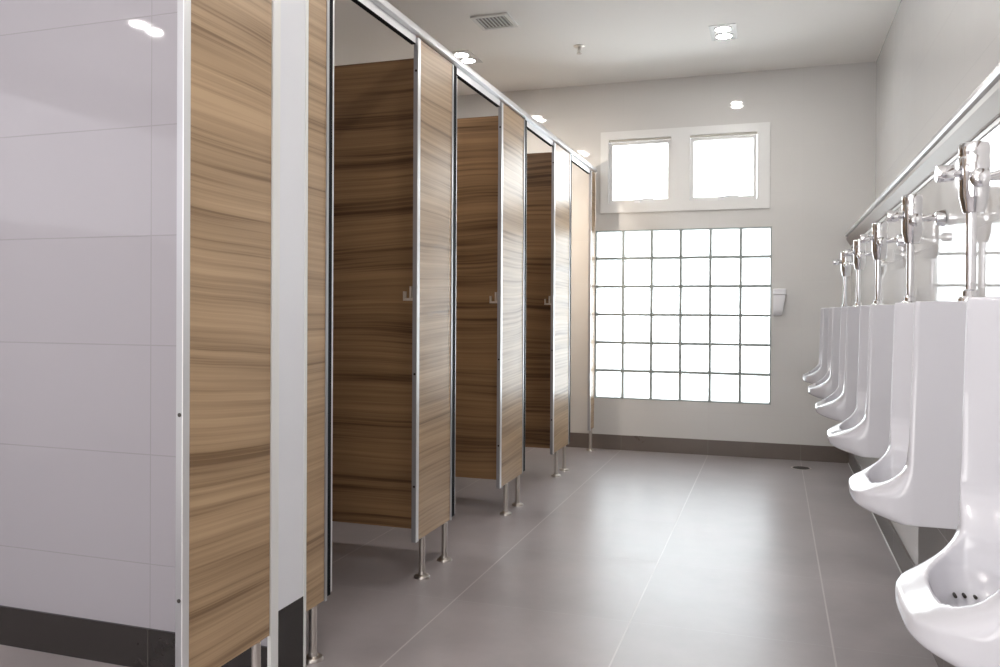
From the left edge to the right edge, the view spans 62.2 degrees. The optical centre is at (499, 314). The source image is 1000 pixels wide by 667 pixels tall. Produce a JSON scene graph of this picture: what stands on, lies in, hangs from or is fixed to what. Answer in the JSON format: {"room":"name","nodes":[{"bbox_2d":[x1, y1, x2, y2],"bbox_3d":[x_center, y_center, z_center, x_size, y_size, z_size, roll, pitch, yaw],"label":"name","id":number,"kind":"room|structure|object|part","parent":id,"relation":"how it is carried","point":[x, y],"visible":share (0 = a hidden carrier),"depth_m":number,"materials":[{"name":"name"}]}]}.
{"room":"public restroom","nodes":[
{"label":"public restroom","id":0,"kind":"room"},
{"bbox_2d":[0,0,266,645],"bbox_3d":[-2.159,-0.344,2.743,3.369,2.612,0.150,0,0,18],"label":"wall","id":1,"kind":"structure","parent":0,"point":[88,88],"depth_m":2.33,"materials":[{"name":"white tile"}]},
{"bbox_2d":[0,596,302,666],"bbox_3d":[-1.340,0.868,2.466,1.635,0.200,0.147,0,0,18],"label":"baseboard","id":2,"kind":"structure","parent":1,"relation":"attached to","point":[71,636],"depth_m":2.30,"materials":[{"name":"tile"}]},
{"bbox_2d":[267,0,308,666],"bbox_3d":[-0.561,-0.332,2.206,0.011,2.612,0.168,0,0,18],"label":"trim","id":3,"kind":"structure","parent":1,"relation":"attached to","point":[272,639],"depth_m":2.15,"materials":[{"name":"white metal"}]},
{"bbox_2d":[278,0,305,610],"bbox_3d":[-0.557,-0.432,2.214,0.005,2.412,0.123,0,0,18],"label":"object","id":4,"kind":"structure","parent":1,"relation":"attached to","point":[292,51],"depth_m":2.21,"materials":[{"name":"metal"}]},
{"bbox_2d":[457,68,499,106],"bbox_3d":[-0.097,-0.993,3.630,0.016,0.032,0.562,0,0,18],"label":"door frame","id":5,"kind":"structure","parent":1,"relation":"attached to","point":[461,75],"depth_m":3.61,"materials":[{"name":"silver metal"}]},
{"bbox_2d":[370,0,596,172],"bbox_3d":[-0.017,-1.029,3.858,0.042,0.037,4.401,0,0,18],"label":"headrail","id":6,"kind":"object","parent":1,"relation":"attached to","point":[384,5],"visible":0.86,"depth_m":3.45,"materials":[{"name":"silver metal"}]},
{"bbox_2d":[527,121,552,146],"bbox_3d":[0.215,-0.996,4.569,0.016,0.032,0.549,0,0,18],"label":"door frame","id":7,"kind":"structure","parent":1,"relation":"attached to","point":[530,127],"depth_m":4.55,"materials":[{"name":"silver metal"}]},
{"bbox_2d":[572,156,589,173],"bbox_3d":[0.532,-1.000,5.526,0.016,0.032,0.567,0,0,18],"label":"door frame","id":8,"kind":"structure","parent":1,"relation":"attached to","point":[575,161],"depth_m":5.53,"materials":[{"name":"silver metal"}]},
{"bbox_2d":[0,447,937,666],"bbox_3d":[-1.385,1.020,2.182,5.451,0.100,8.702,0,0,18],"label":"floor","id":9,"kind":"structure","parent":0,"point":[623,558],"depth_m":3.06,"materials":[{"name":"grey tile"}]},
{"bbox_2d":[175,0,271,666],"bbox_3d":[-0.646,-0.009,1.964,0.060,1.968,0.336,0,0,18],"label":"pilaster","id":10,"kind":"object","parent":9,"relation":"on","point":[224,47],"visible":1,"depth_m":1.94,"materials":[{"name":"brown wood"}]},
{"bbox_3d":[-0.687,-0.082,1.814,0.002,1.820,0.022,0,0,18],"label":"edge trim","id":11,"kind":"part","parent":10,"relation":"part of","materials":[{"name":"silver metal"}]},
{"bbox_3d":[-0.613,0.893,2.082,0.023,0.139,0.023,0,0,18],"label":"leg","id":12,"kind":"part","parent":10,"relation":"part of","materials":[{"name":"silver metal"}]},
{"bbox_2d":[306,0,332,663],"bbox_3d":[-0.517,-0.011,2.353,0.060,1.968,0.127,0,0,18],"label":"pilaster","id":13,"kind":"object","parent":9,"relation":"on","point":[320,57],"visible":0.86,"depth_m":2.35,"materials":[{"name":"brown wood"}]},
{"bbox_3d":[-0.528,0.892,2.339,0.023,0.139,0.023,0,0,18],"label":"leg","id":14,"kind":"part","parent":13,"relation":"part of","materials":[{"name":"silver metal"}]},
{"bbox_3d":[-0.519,-0.086,2.344,0.011,1.817,0.108,0,0,18],"label":"panel","id":15,"kind":"part","parent":13,"relation":"part of","materials":[{"name":"brown wood"}]},
{"bbox_3d":[-0.498,-0.085,2.385,0.003,1.820,0.013,0,0,18],"label":"edge trim","id":16,"kind":"part","parent":13,"relation":"part of","materials":[{"name":"grey metal"}]},
{"bbox_2d":[331,0,333,590],"bbox_3d":[-0.752,-0.079,2.504,0.549,1.776,0.028,0,0,18],"label":"door","id":17,"kind":"structure","parent":13,"relation":"attached to","point":[333,0],"depth_m":2.42,"materials":[{"name":"brown wood"}]},
{"bbox_2d":[332,58,413,528],"bbox_3d":[-1.029,-0.010,3.411,1.619,1.949,0.060,0,0,18],"label":"door","id":18,"kind":"structure","parent":9,"relation":"on","point":[374,101],"depth_m":3.22,"materials":[{"name":"brown wood"}]},
{"bbox_3d":[-1.023,-0.982,3.406,1.619,0.004,0.026,0,0,18],"label":"edge trim","id":19,"kind":"part","parent":18,"relation":"part of","materials":[{"name":"brown wood"}]},
{"bbox_2d":[351,0,415,44],"bbox_3d":[-0.403,-0.989,2.706,0.016,0.032,0.586,0,0,18],"label":"door frame","id":20,"kind":"structure","parent":18,"relation":"attached to","point":[368,6],"depth_m":2.77,"materials":[{"name":"silver metal"}]},
{"bbox_2d":[403,38,456,579],"bbox_3d":[-0.257,-0.014,3.170,0.080,1.968,0.384,0,0,18],"label":"pilaster","id":21,"kind":"object","parent":9,"relation":"on","point":[432,293],"visible":1,"depth_m":3.13,"materials":[{"name":"brown wood"}]},
{"bbox_3d":[-0.296,-0.087,2.994,0.002,1.820,0.022,0,0,18],"label":"edge trim","id":22,"kind":"part","parent":21,"relation":"part of","materials":[{"name":"silver metal"}]},
{"bbox_3d":[-0.288,0.889,3.062,0.023,0.139,0.023,0,0,18],"label":"leg","id":23,"kind":"part","parent":21,"relation":"part of","materials":[{"name":"silver metal"}]},
{"bbox_3d":[-0.251,-0.089,3.153,0.011,1.817,0.346,0,0,18],"label":"panel","id":24,"kind":"part","parent":21,"relation":"part of","materials":[{"name":"brown wood"}]},
{"bbox_3d":[-0.219,0.888,3.271,0.023,0.139,0.023,0,0,18],"label":"leg","id":25,"kind":"part","parent":21,"relation":"part of","materials":[{"name":"silver metal"}]},
{"bbox_3d":[-0.193,-0.088,3.307,0.003,1.820,0.013,0,0,18],"label":"edge trim","id":26,"kind":"part","parent":21,"relation":"part of","materials":[{"name":"grey metal"}]},
{"bbox_2d":[455,141,456,416],"bbox_3d":[-0.441,-0.082,3.439,0.549,1.776,0.028,0,0,18],"label":"door","id":27,"kind":"structure","parent":21,"relation":"attached to","point":[456,141],"depth_m":3.36,"materials":[{"name":"brown wood"}]},
{"bbox_2d":[455,116,497,479],"bbox_3d":[-0.720,-0.014,4.341,1.619,1.949,0.060,0,0,18],"label":"door","id":28,"kind":"structure","parent":9,"relation":"on","point":[477,137],"depth_m":4.13,"materials":[{"name":"brown wood"}]},
{"bbox_3d":[-0.715,-0.986,4.335,1.619,0.004,0.026,0,0,18],"label":"edge trim","id":29,"kind":"part","parent":28,"relation":"part of","materials":[{"name":"silver metal"}]},
{"bbox_2d":[490,102,526,515],"bbox_3d":[0.060,-0.017,4.096,0.074,1.968,0.417,0,0,22],"label":"pilaster","id":30,"kind":"object","parent":9,"relation":"on","point":[510,296],"visible":1,"depth_m":4.06,"materials":[{"name":"brown wood"}]},
{"bbox_3d":[0.007,-0.091,3.907,0.002,1.820,0.022,0,0,18],"label":"edge trim","id":31,"kind":"part","parent":30,"relation":"part of","materials":[{"name":"silver metal"}]},
{"bbox_3d":[0.028,0.885,4.015,0.023,0.139,0.023,0,0,18],"label":"leg","id":32,"kind":"part","parent":30,"relation":"part of","materials":[{"name":"silver metal"}]},
{"bbox_3d":[0.057,-0.093,4.082,0.011,1.817,0.379,0,0,18],"label":"panel","id":33,"kind":"part","parent":30,"relation":"part of","materials":[{"name":"brown wood"}]},
{"bbox_3d":[0.090,0.885,4.202,0.023,0.139,0.023,0,0,18],"label":"leg","id":34,"kind":"part","parent":30,"relation":"part of","materials":[{"name":"silver metal"}]},
{"bbox_3d":[0.121,-0.092,4.251,0.003,1.820,0.013,0,0,18],"label":"edge trim","id":35,"kind":"part","parent":30,"relation":"part of","materials":[{"name":"grey metal"}]},
{"bbox_2d":[525,198,526,388],"bbox_3d":[-0.128,-0.086,4.384,0.549,1.776,0.028,0,0,18],"label":"door","id":36,"kind":"structure","parent":30,"relation":"attached to","point":[526,198],"depth_m":4.30,"materials":[{"name":"brown wood"}]},
{"bbox_2d":[544,142,571,476],"bbox_3d":[0.373,-0.021,5.036,0.074,1.968,0.435,0,0,22],"label":"pilaster","id":37,"kind":"object","parent":9,"relation":"on","point":[561,189],"visible":1,"depth_m":5.00,"materials":[{"name":"brown wood"}]},
{"bbox_3d":[0.316,-0.094,4.839,0.002,1.820,0.022,0,0,18],"label":"edge trim","id":38,"kind":"part","parent":37,"relation":"part of","materials":[{"name":"silver metal"}]},
{"bbox_3d":[0.336,0.882,4.945,0.023,0.139,0.023,0,0,18],"label":"leg","id":39,"kind":"part","parent":37,"relation":"part of","materials":[{"name":"silver metal"}]},
{"bbox_3d":[0.369,-0.097,5.022,0.011,1.817,0.397,0,0,18],"label":"panel","id":40,"kind":"part","parent":37,"relation":"part of","materials":[{"name":"brown wood"}]},
{"bbox_3d":[0.398,0.881,5.130,0.023,0.139,0.023,0,0,18],"label":"leg","id":41,"kind":"part","parent":37,"relation":"part of","materials":[{"name":"silver metal"}]},
{"bbox_3d":[0.436,-0.096,5.200,0.003,1.820,0.013,0,0,18],"label":"edge trim","id":42,"kind":"part","parent":37,"relation":"part of","materials":[{"name":"grey metal"}]},
{"bbox_2d":[586,171,594,450],"bbox_3d":[0.649,-0.025,5.868,0.060,1.968,0.148,0,0,18],"label":"pilaster","id":43,"kind":"object","parent":9,"relation":"on","point":[591,245],"visible":1,"depth_m":5.83,"materials":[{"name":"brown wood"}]},
{"bbox_3d":[0.640,0.878,5.860,0.023,0.139,0.023,0,0,18],"label":"leg","id":44,"kind":"part","parent":43,"relation":"part of","materials":[{"name":"silver metal"}]},
{"bbox_3d":[0.637,-0.098,5.806,0.002,1.820,0.022,0,0,18],"label":"edge trim","id":45,"kind":"part","parent":43,"relation":"part of","materials":[{"name":"silver metal"}]},
{"bbox_3d":[0.650,-0.100,5.869,0.011,1.817,0.145,0,0,18],"label":"panel","id":46,"kind":"part","parent":43,"relation":"part of","materials":[{"name":"brown wood"}]},
{"bbox_2d":[791,466,811,469],"bbox_3d":[1.905,0.968,5.240,0.124,0.004,0.124,0,0,18],"label":"floor drain","id":47,"kind":"object","parent":9,"relation":"on","point":[792,467],"visible":1,"depth_m":5.22,"materials":[{"name":"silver metal"}]},
{"bbox_2d":[918,527,955,666],"bbox_3d":[1.131,0.750,1.988,0.024,0.470,1.380,0,0,18],"label":"wall","id":48,"kind":"structure","parent":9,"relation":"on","point":[931,541],"depth_m":2.40,"materials":[{"name":"grey tile"}]},
{"bbox_2d":[525,152,551,447],"bbox_3d":[-0.408,-0.017,5.281,1.619,1.949,0.060,0,0,18],"label":"door","id":49,"kind":"structure","parent":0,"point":[539,165],"depth_m":5.05,"materials":[{"name":"brown wood"}]},
{"bbox_2d":[334,0,900,95],"bbox_3d":[-1.370,-1.692,2.166,5.451,0.100,8.702,0,0,18],"label":"ceiling","id":50,"kind":"structure","parent":0,"point":[623,40],"depth_m":4.90,"materials":[{"name":"white paint"}]},
{"bbox_2d":[451,50,482,63],"bbox_3d":[-0.225,-1.651,5.320,0.150,0.007,0.270,0,0,18],"label":"recessed light","id":51,"kind":"object","parent":50,"relation":"in","point":[466,56],"visible":0.9,"depth_m":5.30,"materials":[{"name":"white"}]},
{"bbox_2d":[470,12,518,30],"bbox_3d":[-0.029,-1.643,4.649,0.216,0.012,0.216,0,0,18],"label":"ceiling vent","id":52,"kind":"object","parent":50,"relation":"in","point":[499,20],"visible":1,"depth_m":4.64,"materials":[{"name":"white"}]},
{"bbox_2d":[573,44,584,54],"bbox_3d":[0.486,-1.625,5.085,0.072,0.048,0.072,0,0,18],"label":"sprinkler","id":53,"kind":"object","parent":50,"relation":"attached to","point":[578,46],"visible":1,"depth_m":5.08,"materials":[{"name":"silver metal"}]},
{"bbox_2d":[708,23,737,40],"bbox_3d":[1.299,-1.639,4.813,0.150,0.007,0.270,0,0,18],"label":"recessed light","id":54,"kind":"object","parent":50,"relation":"in","point":[723,31],"visible":1,"depth_m":4.81,"materials":[{"name":"white plastic"}]},
{"bbox_2d":[457,62,875,445],"bbox_3d":[0.812,-0.346,6.011,3.711,2.612,0.200,0,0,18],"label":"wall","id":55,"kind":"structure","parent":0,"point":[822,119],"depth_m":5.57,"materials":[{"name":"white painted drywall"}]},
{"bbox_2d":[594,226,771,404],"bbox_3d":[1.267,0.001,5.801,1.204,1.200,0.087,0,0,18],"label":"window","id":56,"kind":"structure","parent":55,"relation":"in","point":[623,342],"depth_m":5.78,"materials":[{"name":"grey glass"}]},
{"bbox_2d":[600,122,769,213],"bbox_3d":[1.280,-1.010,5.786,1.153,0.577,0.107,0,0,18],"label":"window","id":57,"kind":"structure","parent":55,"relation":"in","point":[681,141],"depth_m":5.74,"materials":[{"name":"white"}]},
{"bbox_3d":[0.996,-1.011,5.878,0.433,0.434,0.045,0,0,18],"label":"sash","id":58,"kind":"part","parent":57,"relation":"part of","materials":[{"name":"white glass"}]},
{"bbox_3d":[1.014,-0.815,5.833,0.137,0.047,0.028,0,0,25],"label":"stay handle","id":59,"kind":"part","parent":57,"relation":"part of","materials":[{"name":"white plastic"}]},
{"bbox_3d":[1.537,-1.007,5.699,0.439,0.434,0.045,0,0,18],"label":"sash","id":60,"kind":"part","parent":57,"relation":"part of","materials":[{"name":"white glass"}]},
{"bbox_3d":[1.555,-0.811,5.654,0.137,0.047,0.028,0,0,25],"label":"stay handle","id":61,"kind":"part","parent":57,"relation":"part of","materials":[{"name":"white plastic"}]},
{"bbox_2d":[566,432,848,462],"bbox_3d":[0.706,0.907,5.940,3.333,0.105,0.010,0,0,18],"label":"baseboard","id":62,"kind":"structure","parent":55,"relation":"attached to","point":[817,453],"depth_m":5.69,"materials":[{"name":"grey tile"}]},
{"bbox_2d":[773,289,785,315],"bbox_3d":[1.865,-0.084,5.529,0.082,0.180,0.054,0,0,18],"label":"wall dispenser","id":63,"kind":"object","parent":55,"relation":"attached to","point":[778,294],"visible":1,"depth_m":5.51,"materials":[{"name":"white plastic"}]},
{"bbox_3d":[1.866,-0.154,5.528,0.082,0.040,0.054,0,0,18],"label":"lid","id":64,"kind":"part","parent":63,"relation":"part of","materials":[{"name":"white plastic"}]},
{"bbox_2d":[851,123,999,565],"bbox_3d":[1.083,0.253,1.360,0.258,1.470,8.462,0,0,18],"label":"wall","id":65,"kind":"structure","parent":0,"point":[940,254],"depth_m":2.51,"materials":[{"name":"white tile"}]},
{"bbox_2d":[802,308,828,383],"bbox_3d":[1.916,0.181,4.775,0.320,0.440,0.300,0,0,18],"label":"urinal","id":66,"kind":"object","parent":65,"relation":"attached to","point":[811,377],"visible":0.27,"depth_m":4.66,"materials":[{"name":"grey ceramic"}]},
{"bbox_2d":[833,251,853,306],"bbox_3d":[1.976,-0.198,4.705,0.157,0.328,0.089,0,0,18],"label":"valve","id":67,"kind":"object","parent":66,"relation":"on","point":[846,263],"visible":0.7,"depth_m":4.71,"materials":[{"name":"silver metal"}]},
{"bbox_2d":[808,307,840,398],"bbox_3d":[1.664,0.184,4.016,0.320,0.440,0.300,0,0,18],"label":"urinal","id":68,"kind":"object","parent":65,"relation":"attached to","point":[823,388],"visible":0.22,"depth_m":3.90,"materials":[{"name":"grey ceramic"}]},
{"bbox_2d":[844,239,872,305],"bbox_3d":[1.724,-0.195,3.946,0.157,0.328,0.089,0,0,18],"label":"valve","id":69,"kind":"object","parent":68,"relation":"on","point":[859,252],"visible":0.84,"depth_m":3.95,"materials":[{"name":"silver metal"}]},
{"bbox_2d":[815,306,859,421],"bbox_3d":[1.412,0.187,3.257,0.320,0.440,0.300,0,0,18],"label":"urinal","id":70,"kind":"object","parent":65,"relation":"attached to","point":[841,404],"visible":0.32,"depth_m":3.13,"materials":[{"name":"grey ceramic"}]},
{"bbox_2d":[827,304,894,457],"bbox_3d":[1.160,0.190,2.497,0.320,0.440,0.300,0,0,18],"label":"urinal","id":71,"kind":"object","parent":65,"relation":"attached to","point":[866,433],"visible":0.51,"depth_m":2.37,"materials":[{"name":"grey ceramic"}]},
{"bbox_2d":[860,222,904,303],"bbox_3d":[1.472,-0.192,3.187,0.157,0.328,0.089,0,0,18],"label":"valve","id":72,"kind":"object","parent":71,"relation":"on","point":[879,238],"visible":0.92,"depth_m":3.19,"materials":[{"name":"silver metal"}]},
{"bbox_2d":[848,463,901,573],"bbox_3d":[0.946,0.985,1.403,0.004,0.004,8.452,0,0,18],"label":"trim","id":73,"kind":"structure","parent":65,"relation":"attached to","point":[848,463],"depth_m":3.58,"materials":[{"name":"white metal"}]},
{"bbox_2d":[849,453,914,572],"bbox_3d":[0.952,0.935,1.401,0.008,0.105,8.452,0,0,18],"label":"baseboard","id":74,"kind":"structure","parent":65,"relation":"attached to","point":[895,543],"depth_m":3.39,"materials":[{"name":"grey tile"}]},
{"bbox_2d":[849,301,966,529],"bbox_3d":[0.908,0.193,1.738,0.320,0.440,0.300,0,0,18],"label":"urinal","id":75,"kind":"object","parent":65,"relation":"attached to","point":[916,482],"visible":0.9,"depth_m":1.61,"materials":[{"name":"grey ceramic"}]},
{"bbox_2d":[886,194,945,302],"bbox_3d":[1.220,-0.189,2.428,0.157,0.328,0.089,0,0,18],"label":"valve","id":76,"kind":"object","parent":75,"relation":"on","point":[912,216],"visible":0.98,"depth_m":2.43,"materials":[{"name":"silver metal"}]},
{"bbox_3d":[1.223,-0.280,2.391,0.045,0.021,0.012,0,0,26],"label":"lever","id":77,"kind":"part","parent":76,"relation":"part of","materials":[{"name":"silver metal"}]},
{"bbox_2d":[845,63,999,245],"bbox_3d":[0.950,-0.464,1.402,0.032,0.054,8.462,0,0,18],"label":"trim","id":78,"kind":"structure","parent":65,"relation":"attached to","point":[986,111],"depth_m":2.37,"materials":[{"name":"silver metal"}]},
{"bbox_2d":[851,117,999,246],"bbox_3d":[0.963,-0.430,1.397,0.004,0.011,8.462,0,0,18],"label":"trim","id":79,"kind":"structure","parent":65,"relation":"attached to","point":[995,123],"depth_m":2.33,"materials":[{"name":"white"}]},
{"bbox_2d":[895,297,999,666],"bbox_3d":[0.672,0.196,1.026,0.320,0.440,0.300,0,0,18],"label":"urinal","id":80,"kind":"object","parent":65,"relation":"attached to","point":[949,602],"visible":1,"depth_m":1.14,"materials":[{"name":"grey ceramic"}]},
{"bbox_2d":[935,141,999,300],"bbox_3d":[0.968,-0.186,1.668,0.157,0.328,0.089,0,0,18],"label":"valve","id":81,"kind":"object","parent":80,"relation":"on","point":[973,173],"visible":0.95,"depth_m":1.67,"materials":[{"name":"silver metal"}]},
{"bbox_3d":[0.971,-0.277,1.632,0.045,0.021,0.012,0,0,26],"label":"lever","id":82,"kind":"part","parent":81,"relation":"part of","materials":[{"name":"silver metal"}]},
{"bbox_2d":[875,0,999,199],"bbox_3d":[1.156,-1.052,1.331,0.120,1.142,8.462,0,0,18],"label":"wall","id":83,"kind":"structure","parent":0,"point":[934,55],"depth_m":3.58,"materials":[{"name":"white painted drywall"}]}
]}

